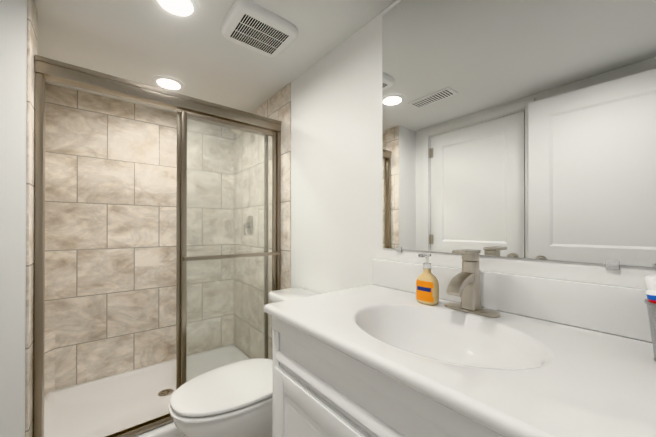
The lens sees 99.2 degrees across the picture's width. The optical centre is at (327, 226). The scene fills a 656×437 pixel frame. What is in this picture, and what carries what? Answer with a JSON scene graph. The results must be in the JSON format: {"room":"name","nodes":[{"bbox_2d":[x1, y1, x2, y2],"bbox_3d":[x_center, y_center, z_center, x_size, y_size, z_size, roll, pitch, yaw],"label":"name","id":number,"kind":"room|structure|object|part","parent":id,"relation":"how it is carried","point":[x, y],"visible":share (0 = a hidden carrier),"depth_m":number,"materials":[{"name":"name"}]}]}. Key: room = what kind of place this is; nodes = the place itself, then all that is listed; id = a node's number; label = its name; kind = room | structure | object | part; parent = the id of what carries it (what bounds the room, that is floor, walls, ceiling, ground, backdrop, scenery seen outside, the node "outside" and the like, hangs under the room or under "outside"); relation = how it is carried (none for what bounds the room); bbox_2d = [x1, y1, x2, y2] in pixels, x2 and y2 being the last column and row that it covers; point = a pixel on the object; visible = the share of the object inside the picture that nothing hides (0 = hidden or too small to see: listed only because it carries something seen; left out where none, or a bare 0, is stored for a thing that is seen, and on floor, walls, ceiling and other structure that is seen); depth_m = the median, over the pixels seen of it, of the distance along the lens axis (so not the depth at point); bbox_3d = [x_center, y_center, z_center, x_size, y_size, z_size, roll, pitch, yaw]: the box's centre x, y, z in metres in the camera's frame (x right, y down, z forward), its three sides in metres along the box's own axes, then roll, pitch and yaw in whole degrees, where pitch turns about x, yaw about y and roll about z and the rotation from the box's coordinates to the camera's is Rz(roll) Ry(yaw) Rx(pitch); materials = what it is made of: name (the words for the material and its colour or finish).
{"room":"bathroom","nodes":[
{"label":"bathroom","id":0,"kind":"room"},
{"bbox_2d":[0,0,26,436],"bbox_3d":[-1.631,0.098,1.429,0.265,2.125,1.010,0,0,-39],"label":"wall","id":1,"kind":"structure","parent":0,"point":[13,62],"depth_m":1.10,"materials":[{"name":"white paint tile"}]},
{"bbox_2d":[25,0,54,436],"bbox_3d":[-1.555,0.074,1.490,0.090,2.075,1.010,0,0,-39],"label":"shower wall tile","id":2,"kind":"structure","parent":1,"relation":"attached to","point":[49,362],"depth_m":1.15,"materials":[{"name":"beige tile"}]},
{"bbox_2d":[34,0,395,112],"bbox_3d":[-0.594,-1.015,1.113,1.720,0.100,3.070,0,0,-39],"label":"ceiling","id":3,"kind":"structure","parent":0,"point":[198,56],"depth_m":1.47,"materials":[{"name":"white paint"}]},
{"bbox_2d":[152,75,184,89],"bbox_3d":[-1.063,-0.957,1.864,0.188,0.009,0.188,0,0,-39],"label":"recessed light","id":4,"kind":"object","parent":3,"relation":"in","point":[168,82],"visible":1,"depth_m":1.84,"materials":[{"name":"white plastic"}]},
{"bbox_2d":[152,0,199,18],"bbox_3d":[-0.653,-0.960,1.193,0.188,0.009,0.188,0,0,-39],"label":"recessed light","id":5,"kind":"object","parent":3,"relation":"in","point":[185,9],"visible":1,"depth_m":1.21,"materials":[{"name":"white plastic"}]},
{"bbox_2d":[221,0,297,56],"bbox_3d":[-0.335,-0.948,1.365,0.316,0.031,0.276,0,0,-39],"label":"ceiling vent","id":6,"kind":"object","parent":3,"relation":"in","point":[247,24],"visible":1,"depth_m":1.32,"materials":[{"name":"white plastic"}]},
{"bbox_2d":[291,13,655,342],"bbox_3d":[0.030,0.099,1.609,0.120,2.125,3.070,0,0,-39],"label":"wall","id":7,"kind":"structure","parent":0,"point":[336,179],"depth_m":1.43,"materials":[{"name":"white paint"}]},
{"bbox_2d":[33,55,280,436],"bbox_3d":[-0.801,0.163,1.577,1.193,1.803,0.110,0,0,-39],"label":"shower door frame","id":8,"kind":"object","parent":7,"relation":"attached to","point":[228,212],"visible":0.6,"depth_m":1.66,"materials":[{"name":"clear glass"}]},
{"bbox_3d":[-0.637,0.187,1.754,0.563,1.677,0.020,0,0,-39],"label":"frame","id":9,"kind":"part","parent":8,"relation":"part of","materials":[{"name":"silver metal"}]},
{"bbox_3d":[-0.592,0.183,1.750,0.538,1.616,0.006,0,0,-39],"label":"glass","id":10,"kind":"part","parent":8,"relation":"part of","materials":[{"name":"clear glass"}]},
{"bbox_3d":[-0.577,0.187,1.731,0.591,1.677,0.069,0,0,-39],"label":"frame","id":11,"kind":"part","parent":8,"relation":"part of","materials":[{"name":"clear glass"}]},
{"bbox_2d":[251,83,290,289],"bbox_3d":[-0.575,0.077,2.258,0.010,2.075,1.040,0,0,-39],"label":"shower wall tile","id":12,"kind":"structure","parent":7,"relation":"attached to","point":[277,106],"depth_m":1.90,"materials":[{"name":"beige tile"}]},
{"bbox_2d":[382,0,655,269],"bbox_3d":[0.550,-0.427,0.858,0.010,1.062,0.983,0,0,-39],"label":"mirror","id":13,"kind":"object","parent":7,"relation":"attached to","point":[520,128],"visible":1,"depth_m":0.83,"materials":[{"name":"silver mirror"}]},
{"bbox_3d":[-0.594,1.210,1.103,1.720,0.100,3.070,0,0,-39],"label":"floor","id":14,"kind":"structure","parent":0,"visible":0},
{"bbox_2d":[44,359,184,436],"bbox_3d":[-1.096,1.115,1.877,1.273,0.095,0.954,0,0,-39],"label":"shower pan","id":15,"kind":"object","parent":14,"relation":"on","point":[107,406],"visible":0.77,"depth_m":1.77,"materials":[{"name":"white plastic"}]},
{"bbox_2d":[169,288,319,436],"bbox_3d":[-0.350,0.769,1.369,0.755,0.783,0.430,0,0,-39],"label":"toilet","id":16,"kind":"object","parent":14,"relation":"on","point":[234,399],"visible":0.56,"depth_m":1.19,"materials":[{"name":"white ceramic"}]},
{"bbox_2d":[264,259,655,436],"bbox_3d":[0.326,0.650,0.700,0.552,1.016,1.040,0,0,-39],"label":"bathroom vanity","id":17,"kind":"object","parent":14,"relation":"on","point":[381,356],"visible":1,"depth_m":0.65,"materials":[{"name":"white paint"}]},
{"bbox_2d":[416,253,438,304],"bbox_3d":[0.329,0.174,0.939,0.063,0.169,0.077,0,0,-39],"label":"soap dispenser","id":18,"kind":"object","parent":17,"relation":"on","point":[427,288],"visible":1,"depth_m":0.93,"materials":[{"name":"orange plastic"}]},
{"bbox_2d":[445,249,499,317],"bbox_3d":[0.409,0.164,0.836,0.148,0.188,0.160,0,0,-39],"label":"faucet","id":19,"kind":"object","parent":17,"relation":"on","point":[464,284],"visible":1,"depth_m":0.84,"materials":[{"name":"silver metal"}]},
{"bbox_2d":[644,275,655,361],"bbox_3d":[0.655,0.174,0.511,0.100,0.165,0.100,0,0,-39],"label":"mesh basket","id":20,"kind":"object","parent":17,"relation":"on","point":[650,299],"visible":1,"depth_m":0.53,"materials":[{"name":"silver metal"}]},
{"bbox_3d":[-1.562,0.102,2.216,1.600,2.125,0.130,0,0,-39],"label":"wall","id":21,"kind":"structure","parent":0,"visible":0},
{"bbox_2d":[44,83,176,389],"bbox_3d":[-1.399,0.077,2.257,1.275,2.075,0.010,0,0,-39],"label":"shower wall tile","id":22,"kind":"structure","parent":21,"relation":"attached to","point":[110,228],"depth_m":2.07,"materials":[{"name":"beige tile"}]}
]}

